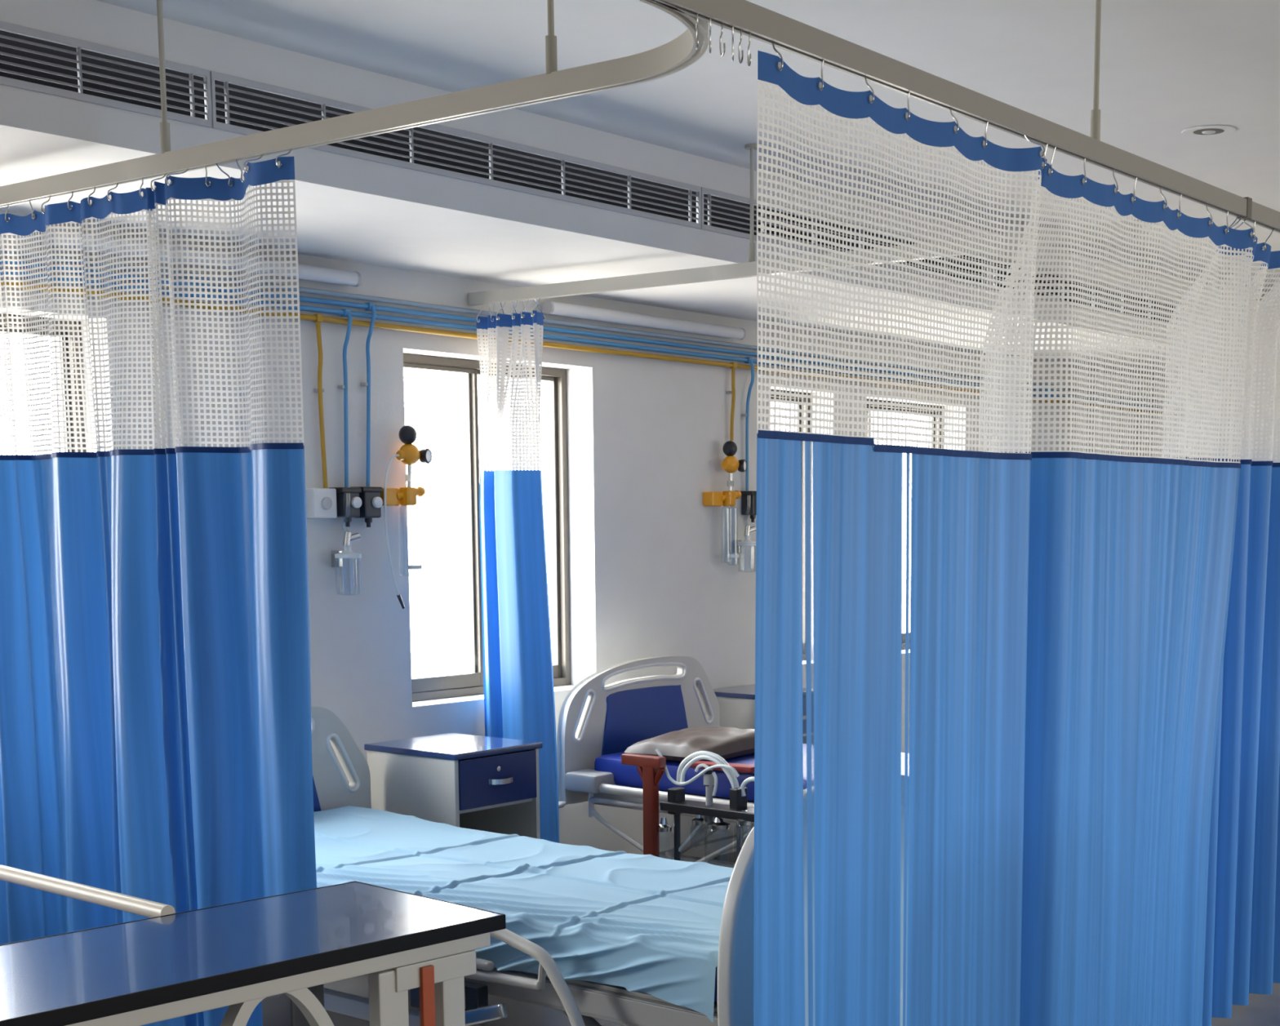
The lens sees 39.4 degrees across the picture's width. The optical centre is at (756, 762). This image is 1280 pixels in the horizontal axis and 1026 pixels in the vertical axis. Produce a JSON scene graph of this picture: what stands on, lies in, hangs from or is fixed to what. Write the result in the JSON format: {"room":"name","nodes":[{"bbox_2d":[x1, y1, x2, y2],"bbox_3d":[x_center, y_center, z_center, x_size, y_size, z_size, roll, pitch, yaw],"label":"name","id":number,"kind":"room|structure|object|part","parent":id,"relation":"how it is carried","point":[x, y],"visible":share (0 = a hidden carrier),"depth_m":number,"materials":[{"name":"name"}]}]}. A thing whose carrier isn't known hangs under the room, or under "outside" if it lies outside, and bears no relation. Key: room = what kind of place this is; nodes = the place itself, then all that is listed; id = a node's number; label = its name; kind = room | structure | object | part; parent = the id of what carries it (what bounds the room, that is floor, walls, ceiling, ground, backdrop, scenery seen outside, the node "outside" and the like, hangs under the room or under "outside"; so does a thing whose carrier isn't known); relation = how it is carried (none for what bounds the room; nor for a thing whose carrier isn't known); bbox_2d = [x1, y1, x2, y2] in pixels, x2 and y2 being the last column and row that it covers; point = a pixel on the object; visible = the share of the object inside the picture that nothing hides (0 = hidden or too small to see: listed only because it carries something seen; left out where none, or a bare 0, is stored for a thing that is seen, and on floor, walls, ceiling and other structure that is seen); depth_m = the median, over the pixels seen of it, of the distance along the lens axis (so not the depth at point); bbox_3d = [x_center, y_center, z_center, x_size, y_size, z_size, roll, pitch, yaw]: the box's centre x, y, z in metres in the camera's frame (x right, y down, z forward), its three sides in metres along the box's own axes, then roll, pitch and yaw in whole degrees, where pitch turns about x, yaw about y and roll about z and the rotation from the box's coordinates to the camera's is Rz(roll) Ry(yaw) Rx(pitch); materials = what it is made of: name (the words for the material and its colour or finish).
{"room":"hospital room","nodes":[
{"label":"hospital room","id":0,"kind":"room"},
{"bbox_2d":[0,864,175,918],"bbox_3d":[-2.285,0.606,3.605,2.246,0.968,1.129,6,10,37],"label":"rail","id":1,"kind":"object","parent":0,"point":[126,903],"visible":0.91,"depth_m":3.44,"materials":[{"name":"grey metal"}]},
{"bbox_2d":[0,209,1204,857],"bbox_3d":[-0.890,-0.918,7.513,0.250,2.940,19.400,6,10,37],"label":"wall","id":2,"kind":"structure","parent":0,"point":[652,574],"depth_m":7.56,"materials":[{"name":"paint"}]},
{"bbox_2d":[0,313,86,452],"bbox_3d":[-2.521,-0.706,5.441,0.050,1.347,1.050,6,10,37],"label":"window","id":3,"kind":"structure","parent":2,"relation":"in","point":[9,315],"depth_m":5.75,"materials":[{"name":"grey metal"}]},
{"bbox_2d":[40,228,361,286],"bbox_3d":[-1.810,-1.671,5.909,0.077,0.054,1.215,6,10,37],"label":"lamp","id":4,"kind":"object","parent":2,"relation":"attached to","point":[306,272],"visible":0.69,"depth_m":6.00,"materials":[{"name":"white"}]},
{"bbox_2d":[306,488,337,518],"bbox_3d":[-1.554,-0.929,6.368,0.066,0.106,0.101,6,10,37],"label":"outlet","id":5,"kind":"object","parent":2,"relation":"attached to","point":[321,503],"visible":0.95,"depth_m":6.34,"materials":[{"name":"white plastic"}]},
{"bbox_2d":[329,487,361,526],"bbox_3d":[-1.484,-0.925,6.441,0.091,0.141,0.090,6,10,37],"label":"vacuum regulator","id":6,"kind":"object","parent":2,"relation":"attached to","point":[348,503],"visible":0.97,"depth_m":6.42,"materials":[{"name":"grey plastic"}]},
{"bbox_2d":[331,531,360,567],"bbox_3d":[-1.489,-0.787,6.413,0.126,0.366,0.094,2,8,11],"label":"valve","id":7,"kind":"object","parent":2,"relation":"attached to","point":[337,556],"visible":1,"depth_m":6.40,"materials":[{"name":"silver plastic"}]},
{"bbox_3d":[-1.473,-0.765,6.413,0.094,0.054,0.094,6,10,37],"label":"lid","id":8,"kind":"part","parent":7,"relation":"part of","materials":[{"name":"white"}]},
{"bbox_2d":[350,486,382,527],"bbox_3d":[-1.425,-0.937,6.519,0.091,0.147,0.094,6,10,37],"label":"vacuum regulator","id":9,"kind":"object","parent":2,"relation":"attached to","point":[371,501],"visible":0.89,"depth_m":6.49,"materials":[{"name":"grey plastic"}]},
{"bbox_2d":[380,425,431,608],"bbox_3d":[-1.312,-0.917,6.649,0.230,0.679,0.093,-5,9,-35],"label":"oxygen flowmeter","id":10,"kind":"object","parent":2,"relation":"attached to","point":[409,454],"visible":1,"depth_m":6.60,"materials":[{"name":"gold metal"}]},
{"bbox_3d":[-1.294,-1.212,6.608,0.068,0.082,0.068,6,10,37],"label":"knob","id":11,"kind":"part","parent":10,"relation":"part of","materials":[{"name":"black plastic"}]},
{"bbox_3d":[-1.292,-1.068,6.630,0.028,0.091,0.034,6,10,37],"label":"stem","id":12,"kind":"part","parent":10,"relation":"part of","materials":[{"name":"silver metal"}]},
{"bbox_2d":[403,353,571,702],"bbox_3d":[-1.140,-0.951,7.251,0.050,1.347,1.046,6,10,37],"label":"window","id":13,"kind":"structure","parent":2,"relation":"in","point":[429,688],"depth_m":7.30,"materials":[{"name":"grey metal"}]},
{"bbox_3d":[-1.279,-0.925,7.055,0.018,1.279,0.496,6,10,37],"label":"sliding sash","id":14,"kind":"part","parent":13,"relation":"part of","materials":[{"name":"clear glass"}]},
{"bbox_3d":[-1.009,-0.977,7.442,0.018,1.279,0.512,6,10,37],"label":"sliding sash","id":15,"kind":"part","parent":13,"relation":"part of","materials":[{"name":"grey metal"}]},
{"bbox_2d":[0,248,1166,401],"bbox_3d":[-0.857,-1.785,7.181,0.019,0.019,18.300,6,10,37],"label":"gas pipe","id":16,"kind":"object","parent":2,"relation":"attached to","point":[305,290],"visible":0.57,"depth_m":6.86,"materials":[{"name":"blue"}]},
{"bbox_2d":[0,257,1177,486],"bbox_3d":[-0.855,-1.437,7.226,0.063,0.667,18.300,6,10,37],"label":"gas pipe","id":17,"kind":"object","parent":2,"relation":"attached to","point":[371,307],"visible":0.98,"depth_m":6.53,"materials":[{"name":"blue metal"}]},
{"bbox_2d":[0,268,1182,490],"bbox_3d":[-0.855,-1.422,7.229,0.063,0.636,18.300,6,10,37],"label":"gas pipe","id":18,"kind":"object","parent":2,"relation":"attached to","point":[345,313],"visible":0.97,"depth_m":6.62,"materials":[{"name":"blue"}]},
{"bbox_2d":[0,279,1182,488],"bbox_3d":[-0.861,-1.405,7.236,0.047,0.610,18.300,6,10,37],"label":"gas pipe","id":19,"kind":"object","parent":2,"relation":"attached to","point":[317,318],"visible":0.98,"depth_m":6.60,"materials":[{"name":"orange"}]},
{"bbox_2d":[542,300,746,339],"bbox_3d":[-0.464,-1.903,7.675,0.077,0.054,1.280,6,10,37],"label":"lamp","id":20,"kind":"object","parent":2,"relation":"attached to","point":[548,307],"visible":0.98,"depth_m":7.58,"materials":[{"name":"white plastic"}]},
{"bbox_2d":[702,440,746,557],"bbox_3d":[-0.138,-1.192,8.176,0.231,0.567,0.085,-4,9,-29],"label":"oxygen flowmeter","id":21,"kind":"object","parent":2,"relation":"attached to","point":[730,464],"visible":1,"depth_m":8.13,"materials":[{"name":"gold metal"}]},
{"bbox_3d":[-0.120,-1.433,8.144,0.068,0.082,0.068,6,10,37],"label":"knob","id":22,"kind":"part","parent":21,"relation":"part of","materials":[{"name":"black plastic"}]},
{"bbox_3d":[-0.118,-1.289,8.166,0.028,0.091,0.034,6,10,37],"label":"stem","id":23,"kind":"part","parent":21,"relation":"part of","materials":[{"name":"silver metal"}]},
{"bbox_2d":[732,525,755,552],"bbox_3d":[-0.057,-1.065,8.285,0.126,0.356,0.094,2,8,11],"label":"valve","id":24,"kind":"object","parent":2,"relation":"attached to","point":[736,544],"visible":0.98,"depth_m":8.28,"materials":[{"name":"clear plastic"}]},
{"bbox_3d":[-0.042,-1.038,8.286,0.094,0.054,0.094,6,10,37],"label":"lid","id":25,"kind":"part","parent":24,"relation":"part of","materials":[{"name":"white"}]},
{"bbox_2d":[740,490,756,522],"bbox_3d":[-0.017,-1.203,8.361,0.091,0.146,0.093,6,10,37],"label":"vacuum regulator","id":26,"kind":"object","parent":2,"relation":"attached to","point":[748,498],"visible":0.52,"depth_m":8.33,"materials":[{"name":"grey plastic"}]},
{"bbox_2d":[770,389,809,660],"bbox_3d":[0.088,-1.169,8.859,0.050,1.347,0.540,6,10,37],"label":"window","id":27,"kind":"structure","parent":2,"relation":"in","point":[802,442],"depth_m":9.02,"materials":[{"name":"grey metal"}]},
{"bbox_3d":[0.124,-1.178,8.926,0.018,1.279,0.321,6,10,37],"label":"sliding sash","id":28,"kind":"part","parent":27,"relation":"part of","materials":[{"name":"glass"}]},
{"bbox_2d":[866,399,942,649],"bbox_3d":[0.730,-1.283,9.701,0.050,1.347,0.990,6,10,37],"label":"window","id":29,"kind":"structure","parent":2,"relation":"in","point":[871,400],"depth_m":9.87,"materials":[{"name":"grey metal"}]},
{"bbox_3d":[0.530,-1.246,9.426,0.018,1.279,0.238,6,10,37],"label":"sliding sash","id":30,"kind":"part","parent":29,"relation":"part of","materials":[{"name":"grey metal"}]},
{"bbox_2d":[0,0,1279,386],"bbox_3d":[2.700,-1.792,4.656,8.750,0.440,19.000,6,10,37],"label":"ceiling","id":31,"kind":"structure","parent":0,"point":[1167,68],"depth_m":5.18,"materials":[{"name":"paint"}]},
{"bbox_2d":[0,20,212,127],"bbox_3d":[-2.044,-1.625,3.845,0.016,0.144,2.036,6,10,37],"label":"ceiling vent","id":32,"kind":"object","parent":31,"relation":"in","point":[79,44],"visible":1,"depth_m":4.40,"materials":[{"name":"grey metal"}]},
{"bbox_2d":[0,0,708,207],"bbox_3d":[-1.206,-1.609,4.060,3.239,0.439,0.366,7,11,44],"label":"track","id":33,"kind":"object","parent":31,"relation":"hanging from","point":[679,53],"visible":0.94,"depth_m":3.78,"materials":[{"name":"beige"}]},
{"bbox_2d":[0,148,316,1025],"bbox_3d":[-1.629,-0.309,4.575,1.507,2.284,0.122,6,10,37],"label":"privacy curtain","id":34,"kind":"object","parent":33,"relation":"hanging from","point":[156,731],"visible":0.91,"depth_m":4.44,"materials":[{"name":"blue fabric"}]},
{"bbox_3d":[-1.622,-1.075,4.470,1.495,0.586,0.108,6,10,37],"label":"net panel","id":35,"kind":"part","parent":34,"relation":"part of","materials":[{"name":"white fabric"}]},
{"bbox_3d":[-1.630,0.019,4.619,1.505,1.622,0.123,6,10,37],"label":"blue panel","id":36,"kind":"part","parent":34,"relation":"part of","materials":[{"name":"blue fabric"}]},
{"bbox_3d":[-1.417,-1.657,4.242,0.013,0.393,0.013,6,10,37],"label":"hanger rod","id":37,"kind":"part","parent":33,"relation":"part of","materials":[{"name":"beige paint"}]},
{"bbox_2d":[160,121,170,153],"bbox_3d":[-1.417,-1.496,4.264,0.023,0.072,0.023,6,10,37],"label":"socket","id":38,"kind":"object","parent":33,"relation":"attached to","point":[165,136],"depth_m":4.26,"materials":[{"name":"beige paint"}]},
{"bbox_3d":[-0.404,-1.554,3.483,0.013,0.393,0.013,6,10,37],"label":"hanger rod","id":39,"kind":"part","parent":33,"relation":"part of","materials":[{"name":"beige paint"}]},
{"bbox_2d":[545,35,557,74],"bbox_3d":[-0.404,-1.393,3.505,0.023,0.072,0.023,6,10,37],"label":"socket","id":40,"kind":"object","parent":33,"relation":"attached to","point":[551,53],"depth_m":3.50,"materials":[{"name":"beige paint"}]},
{"bbox_2d":[209,71,701,229],"bbox_3d":[-0.813,-1.844,5.457,0.016,0.144,2.036,6,10,37],"label":"ceiling vent","id":41,"kind":"object","parent":31,"relation":"in","point":[226,78],"visible":0.98,"depth_m":5.38,"materials":[{"name":"grey metal"}]},
{"bbox_2d":[0,30,1175,322],"bbox_3d":[-0.024,-2.042,6.701,0.020,0.294,19.000,6,10,37],"label":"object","id":42,"kind":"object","parent":31,"relation":"attached to","point":[12,68],"depth_m":5.33,"materials":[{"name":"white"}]},
{"bbox_2d":[467,143,1141,306],"bbox_3d":[0.021,-1.878,6.044,2.796,0.439,0.068,6,10,37],"label":"track","id":43,"kind":"object","parent":31,"relation":"hanging from","point":[748,269],"visible":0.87,"depth_m":6.18,"materials":[{"name":"beige metal"}]},
{"bbox_2d":[475,297,559,843],"bbox_3d":[-0.919,-0.695,6.896,0.443,2.145,0.106,6,10,37],"label":"privacy curtain","id":44,"kind":"object","parent":43,"relation":"hanging from","point":[519,704],"visible":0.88,"depth_m":6.86,"materials":[{"name":"blue fabric"}]},
{"bbox_3d":[-0.943,-1.394,6.817,0.372,0.541,0.097,6,10,37],"label":"net panel","id":45,"kind":"part","parent":44,"relation":"part of","materials":[{"name":"white fabric"}]},
{"bbox_3d":[-0.926,-0.377,6.930,0.445,1.505,0.076,6,10,39],"label":"blue panel","id":46,"kind":"part","parent":44,"relation":"part of","materials":[{"name":"blue fabric"}]},
{"bbox_3d":[-0.015,-1.906,6.079,0.013,0.393,0.013,6,10,37],"label":"hanger rod","id":47,"kind":"part","parent":43,"relation":"part of","materials":[{"name":"beige paint"}]},
{"bbox_2d":[748,242,755,262],"bbox_3d":[-0.015,-1.745,6.101,0.023,0.072,0.023,6,10,37],"label":"socket","id":48,"kind":"object","parent":43,"relation":"attached to","point":[751,245],"depth_m":6.09,"materials":[{"name":"beige paint"}]},
{"bbox_3d":[0.009,-1.681,6.054,2.796,0.046,0.026,6,10,37],"label":"rail","id":49,"kind":"part","parent":43,"relation":"part of","materials":[{"name":"beige"}]},
{"bbox_2d":[700,186,990,288],"bbox_3d":[0.417,-2.062,7.069,0.016,0.144,2.036,6,10,37],"label":"ceiling vent","id":50,"kind":"object","parent":31,"relation":"in","point":[709,192],"visible":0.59,"depth_m":6.56,"materials":[{"name":"grey metal"}]},
{"bbox_2d":[648,0,1279,232],"bbox_3d":[0.586,-1.577,3.830,0.058,0.442,8.102,6,9,35],"label":"track","id":51,"kind":"object","parent":31,"relation":"hanging from","point":[766,25],"visible":1,"depth_m":3.63,"materials":[{"name":"grey metal"}]},
{"bbox_2d":[695,13,698,48],"bbox_3d":[-0.098,-1.213,2.944,0.003,0.059,0.019,-2,8,-12],"label":"curtain hook","id":52,"kind":"object","parent":51,"relation":"hanging from","point":[696,26],"visible":1,"depth_m":2.94,"materials":[{"name":"silver metal"}]},
{"bbox_2d":[709,17,711,53],"bbox_3d":[-0.077,-1.217,2.975,0.003,0.059,0.019,-1,8,-4],"label":"curtain hook","id":53,"kind":"object","parent":51,"relation":"hanging from","point":[709,18],"visible":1,"depth_m":2.97,"materials":[{"name":"silver metal"}]},
{"bbox_2d":[719,22,725,56],"bbox_3d":[-0.057,-1.219,2.993,0.003,0.060,0.019,-4,9,-27],"label":"curtain hook","id":54,"kind":"object","parent":51,"relation":"hanging from","point":[722,23],"visible":1,"depth_m":2.99,"materials":[{"name":"silver metal"}]},
{"bbox_2d":[732,26,733,61],"bbox_3d":[-0.040,-1.224,3.025,0.003,0.059,0.020,0,8,0],"label":"curtain hook","id":55,"kind":"object","parent":51,"relation":"hanging from","point":[732,26],"visible":1,"depth_m":3.02,"materials":[{"name":"silver metal"}]},
{"bbox_2d":[737,28,743,63],"bbox_3d":[-0.026,-1.225,3.036,0.003,0.060,0.019,-3,8,-22],"label":"curtain hook","id":56,"kind":"object","parent":51,"relation":"hanging from","point":[740,39],"visible":1,"depth_m":3.04,"materials":[{"name":"silver metal"}]},
{"bbox_2d":[747,31,751,66],"bbox_3d":[-0.012,-1.228,3.059,0.003,0.059,0.019,-2,8,-14],"label":"curtain hook","id":57,"kind":"object","parent":51,"relation":"hanging from","point":[749,33],"visible":1,"depth_m":3.06,"materials":[{"name":"silver metal"}]},
{"bbox_2d":[753,40,1048,1025],"bbox_3d":[0.347,-0.158,3.677,0.186,2.345,1.147,4,9,28],"label":"privacy curtain","id":58,"kind":"object","parent":51,"relation":"hanging from","point":[882,925],"visible":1,"depth_m":3.57,"materials":[{"name":"blue fabric"}]},
{"bbox_3d":[0.339,0.178,3.727,0.168,1.665,1.147,4,9,28],"label":"blue panel","id":59,"kind":"part","parent":58,"relation":"part of","materials":[{"name":"blue fabric"}]},
{"bbox_3d":[0.346,-0.938,3.573,0.174,0.613,1.147,4,9,28],"label":"net panel","id":60,"kind":"part","parent":58,"relation":"part of","materials":[{"name":"white fabric"}]},
{"bbox_2d":[1090,109,1101,140],"bbox_3d":[0.788,-1.478,4.133,0.023,0.072,0.023,6,10,37],"label":"socket","id":61,"kind":"object","parent":51,"relation":"attached to","point":[1095,113],"depth_m":4.12,"materials":[{"name":"beige paint"}]},
{"bbox_3d":[0.788,-1.640,4.111,0.013,0.393,0.013,6,10,37],"label":"hanger rod","id":62,"kind":"part","parent":51,"relation":"part of","materials":[{"name":"beige paint"}]},
{"bbox_2d":[979,146,1254,1025],"bbox_3d":[0.989,-0.280,4.577,0.173,2.345,1.177,8,11,44],"label":"privacy curtain","id":63,"kind":"object","parent":51,"relation":"hanging from","point":[1131,557],"visible":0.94,"depth_m":4.48,"materials":[{"name":"blue fabric"}]},
{"bbox_3d":[0.989,-1.061,4.472,0.156,0.591,1.177,8,11,44],"label":"net panel","id":64,"kind":"part","parent":63,"relation":"part of","materials":[{"name":"white fabric"}]},
{"bbox_3d":[0.985,0.058,4.613,1.160,1.665,0.160,-7,11,-44],"label":"blue panel","id":65,"kind":"part","parent":63,"relation":"part of","materials":[{"name":"blue fabric"}]},
{"bbox_2d":[1161,214,1279,1025],"bbox_3d":[1.680,-0.432,5.707,0.255,2.344,1.560,6,10,37],"label":"privacy curtain","id":66,"kind":"object","parent":51,"relation":"hanging from","point":[1242,946],"visible":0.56,"depth_m":5.41,"materials":[{"name":"blue fabric"}]},
{"bbox_3d":[1.677,-1.224,5.602,0.244,0.571,1.560,6,10,37],"label":"net panel","id":67,"kind":"part","parent":66,"relation":"part of","materials":[{"name":"white fabric"}]},
{"bbox_3d":[1.658,-0.108,5.767,0.202,1.685,1.560,6,10,37],"label":"blue panel","id":68,"kind":"part","parent":66,"relation":"part of","materials":[{"name":"blue fabric"}]},
{"bbox_2d":[991,255,1181,325],"bbox_3d":[1.648,-2.281,8.682,0.016,0.144,2.036,6,10,37],"label":"ceiling vent","id":69,"kind":"object","parent":31,"relation":"in","point":[998,258],"visible":0.22,"depth_m":8.61,"materials":[{"name":"grey"}]},
{"bbox_2d":[1181,124,1236,137],"bbox_3d":[1.483,-2.067,5.831,0.176,0.008,0.176,6,10,37],"label":"recessed light","id":70,"kind":"object","parent":31,"relation":"in","point":[1209,131],"visible":1,"depth_m":5.82,"materials":[{"name":"paint"}]},
{"bbox_3d":[1.483,-2.065,5.832,0.044,0.005,0.044,0,8,0],"label":"bulb","id":71,"kind":"part","parent":70,"relation":"part of","materials":[{"name":"white"}]},
{"bbox_2d":[323,851,1279,1025],"bbox_3d":[2.700,0.953,5.028,8.750,0.100,19.000,6,10,37],"label":"floor","id":72,"kind":"structure","parent":0,"point":[1262,1010],"depth_m":5.75,"materials":[{"name":"tile"}]},
{"bbox_2d":[0,881,506,1025],"bbox_3d":[-1.010,0.737,3.080,0.464,0.850,1.124,7,10,41],"label":"table","id":73,"kind":"object","parent":72,"relation":"on","point":[280,951],"visible":1,"depth_m":3.06,"materials":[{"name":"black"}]},
{"bbox_3d":[-1.005,0.360,3.035,0.424,0.032,1.070,7,10,41],"label":"frame","id":74,"kind":"part","parent":73,"relation":"part of","materials":[{"name":"grey"}]},
{"bbox_3d":[-0.652,0.695,3.192,0.035,0.666,0.065,7,10,41],"label":"leg","id":75,"kind":"part","parent":73,"relation":"part of","materials":[{"name":"grey metal"}]},
{"bbox_3d":[-0.563,0.681,3.291,0.035,0.666,0.052,7,10,41],"label":"leg","id":76,"kind":"part","parent":73,"relation":"part of","materials":[{"name":"grey metal"}]},
{"bbox_2d":[364,733,542,839],"bbox_3d":[-1.052,0.329,6.285,0.482,0.800,0.420,6,10,37],"label":"nightstand","id":77,"kind":"object","parent":72,"relation":"on","point":[486,784],"visible":0.53,"depth_m":6.14,"materials":[{"name":"beige"}]},
{"bbox_3d":[-0.890,0.058,6.126,0.018,0.169,0.364,6,10,37],"label":"drawer","id":78,"kind":"part","parent":77,"relation":"part of","materials":[{"name":"blue wood"}]},
{"bbox_3d":[-0.872,0.062,6.112,0.031,0.020,0.104,6,10,37],"label":"handle","id":79,"kind":"part","parent":77,"relation":"part of","materials":[{"name":"silver metal"}]},
{"bbox_2d":[311,706,908,1025],"bbox_3d":[-0.708,0.410,5.053,2.403,0.968,1.122,6,10,37],"label":"hospital bed","id":80,"kind":"object","parent":72,"relation":"on","point":[582,1002],"visible":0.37,"depth_m":4.27,"materials":[{"name":"grey"}]},
{"bbox_3d":[-1.646,0.140,5.735,0.042,0.615,1.117,6,10,37],"label":"headboard","id":81,"kind":"part","parent":80,"relation":"part of","materials":[{"name":"grey"}]},
{"bbox_3d":[-0.719,0.670,5.071,1.724,0.050,0.679,6,10,37],"label":"frame","id":82,"kind":"part","parent":80,"relation":"part of","materials":[{"name":"grey metal"}]},
{"bbox_3d":[-0.666,0.618,4.356,0.149,0.080,0.024,6,10,37],"label":"release lever","id":83,"kind":"part","parent":80,"relation":"part of","materials":[{"name":"silver metal"}]},
{"bbox_3d":[-0.519,0.555,4.248,0.365,0.309,0.031,6,10,37],"label":"rail","id":84,"kind":"part","parent":80,"relation":"part of","materials":[{"name":"grey metal"}]},
{"bbox_3d":[-0.412,0.658,4.433,0.387,0.219,0.040,6,10,37],"label":"lift arm","id":85,"kind":"part","parent":80,"relation":"part of","materials":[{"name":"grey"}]},
{"bbox_3d":[-0.719,0.477,5.045,2.220,0.070,0.845,6,10,37],"label":"frame","id":86,"kind":"part","parent":80,"relation":"part of","materials":[{"name":"grey metal"}]},
{"bbox_2d":[714,967,717,1004],"bbox_3d":[-0.723,0.369,5.033,2.210,0.120,0.825,6,10,37],"label":"mattress","id":87,"kind":"object","parent":80,"relation":"on","point":[716,985],"visible":0.11,"depth_m":4.06,"materials":[{"name":"blue plastic"}]},
{"bbox_2d":[313,805,733,1022],"bbox_3d":[-0.727,0.361,5.013,2.225,0.185,0.896,6,10,37],"label":"sheet","id":88,"kind":"object","parent":87,"relation":"on","point":[649,924],"visible":0.6,"depth_m":4.70,"materials":[{"name":"blue fabric"}]},
{"bbox_3d":[0.229,0.318,4.322,0.045,0.576,1.021,6,10,37],"label":"footboard","id":89,"kind":"part","parent":80,"relation":"part of","materials":[{"name":"grey"}]},
{"bbox_2d":[621,753,666,857],"bbox_3d":[-0.450,0.339,6.469,0.215,0.728,0.170,6,10,37],"label":"stand","id":90,"kind":"object","parent":72,"relation":"on","point":[651,769],"visible":0.44,"depth_m":6.45,"materials":[{"name":"brown paint"}]},
{"bbox_3d":[-0.383,0.324,6.485,0.052,0.655,0.036,6,10,37],"label":"post","id":91,"kind":"part","parent":90,"relation":"part of","materials":[{"name":"brown paint"}]},
{"bbox_2d":[556,655,754,868],"bbox_3d":[0.411,0.146,6.892,2.282,0.998,1.318,6,10,37],"label":"hospital bed","id":92,"kind":"object","parent":72,"relation":"on","point":[596,719],"visible":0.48,"depth_m":7.30,"materials":[{"name":"grey"}]},
{"bbox_3d":[-0.482,-0.154,7.534,0.042,0.576,1.318,6,10,37],"label":"headboard","id":93,"kind":"part","parent":92,"relation":"part of","materials":[{"name":"grey"}]},
{"bbox_3d":[0.419,0.173,6.915,2.070,0.070,0.850,6,10,37],"label":"frame","id":94,"kind":"part","parent":92,"relation":"part of","materials":[{"name":"grey metal"}]},
{"bbox_3d":[-0.070,0.164,6.655,1.540,0.055,0.038,6,10,37],"label":"rail","id":95,"kind":"part","parent":92,"relation":"part of","materials":[{"name":"grey metal"}]},
{"bbox_3d":[-0.212,0.284,7.008,0.390,0.267,0.040,6,10,37],"label":"lift arm","id":96,"kind":"part","parent":92,"relation":"part of","materials":[{"name":"grey metal"}]},
{"bbox_3d":[0.419,0.415,6.948,1.574,0.050,0.684,6,10,37],"label":"frame","id":97,"kind":"part","parent":92,"relation":"part of","materials":[{"name":"grey metal"}]},
{"bbox_2d":[594,743,909,802],"bbox_3d":[0.400,0.065,6.916,2.020,0.117,0.860,6,10,37],"label":"mattress","id":98,"kind":"object","parent":92,"relation":"on","point":[626,775],"visible":0.12,"depth_m":6.95,"materials":[{"name":"blue fabric"}]},
{"bbox_2d":[622,726,755,762],"bbox_3d":[-0.203,-0.084,7.179,0.400,0.099,0.620,5,9,31],"label":"pillow","id":99,"kind":"object","parent":98,"relation":"on","point":[727,743],"visible":0.74,"depth_m":7.00,"materials":[{"name":"brown leather"}]},
{"bbox_2d":[689,760,754,773],"bbox_3d":[-0.121,0.015,6.750,0.280,0.022,0.070,5,9,31],"label":"folder","id":100,"kind":"object","parent":98,"relation":"on","point":[744,768],"visible":0.45,"depth_m":6.71,"materials":[{"name":"red plastic"}]},
{"bbox_2d":[655,748,754,861],"bbox_3d":[-0.114,0.342,6.346,0.600,0.756,0.340,6,10,37],"label":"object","id":101,"kind":"object","parent":72,"relation":"on","point":[676,804],"visible":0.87,"depth_m":6.34,"materials":[{"name":"black metal"}]},
{"bbox_2d":[657,817,671,832],"bbox_3d":[-0.337,0.300,6.485,0.072,0.204,0.072,6,10,37],"label":"jar","id":102,"kind":"object","parent":101,"relation":"on","point":[663,827],"depth_m":6.46,"materials":[{"name":"silver metal"}]},
{"bbox_2d":[691,814,706,825],"bbox_3d":[-0.206,0.243,6.377,0.060,0.144,0.060,6,10,37],"label":"jar","id":103,"kind":"object","parent":101,"relation":"on","point":[698,820],"depth_m":6.36,"materials":[{"name":"clear glass"}]},
{"bbox_3d":[-0.172,0.054,6.364,0.034,0.058,0.034,6,10,37],"label":"clamp knob","id":104,"kind":"part","parent":101,"relation":"part of","materials":[{"name":"white plastic"}]},
{"bbox_3d":[-0.168,0.127,6.370,0.042,0.175,0.042,6,10,37],"label":"clamp post","id":105,"kind":"part","parent":101,"relation":"part of","materials":[{"name":"grey plastic"}]},
{"bbox_2d":[706,817,730,830],"bbox_3d":[-0.134,0.295,6.329,0.100,0.224,0.100,6,10,37],"label":"jar","id":106,"kind":"object","parent":101,"relation":"on","point":[718,824],"depth_m":6.30,"materials":[{"name":"silver metal"}]},
{"bbox_2d":[735,810,752,826],"bbox_3d":[-0.041,0.283,6.257,0.072,0.234,0.072,6,10,37],"label":"jar","id":107,"kind":"object","parent":101,"relation":"on","point":[743,818],"depth_m":6.22,"materials":[{"name":"clear glass"}]},
{"bbox_2d":[702,684,813,860],"bbox_3d":[0.040,0.061,8.256,0.444,0.800,0.415,6,10,37],"label":"base cabinet","id":108,"kind":"object","parent":72,"relation":"on","point":[736,704],"visible":0.12,"depth_m":8.10,"materials":[{"name":"beige"}]},
{"bbox_3d":[0.186,-0.210,8.107,0.018,0.169,0.359,6,10,37],"label":"drawer","id":109,"kind":"part","parent":108,"relation":"part of","materials":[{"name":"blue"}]}
]}

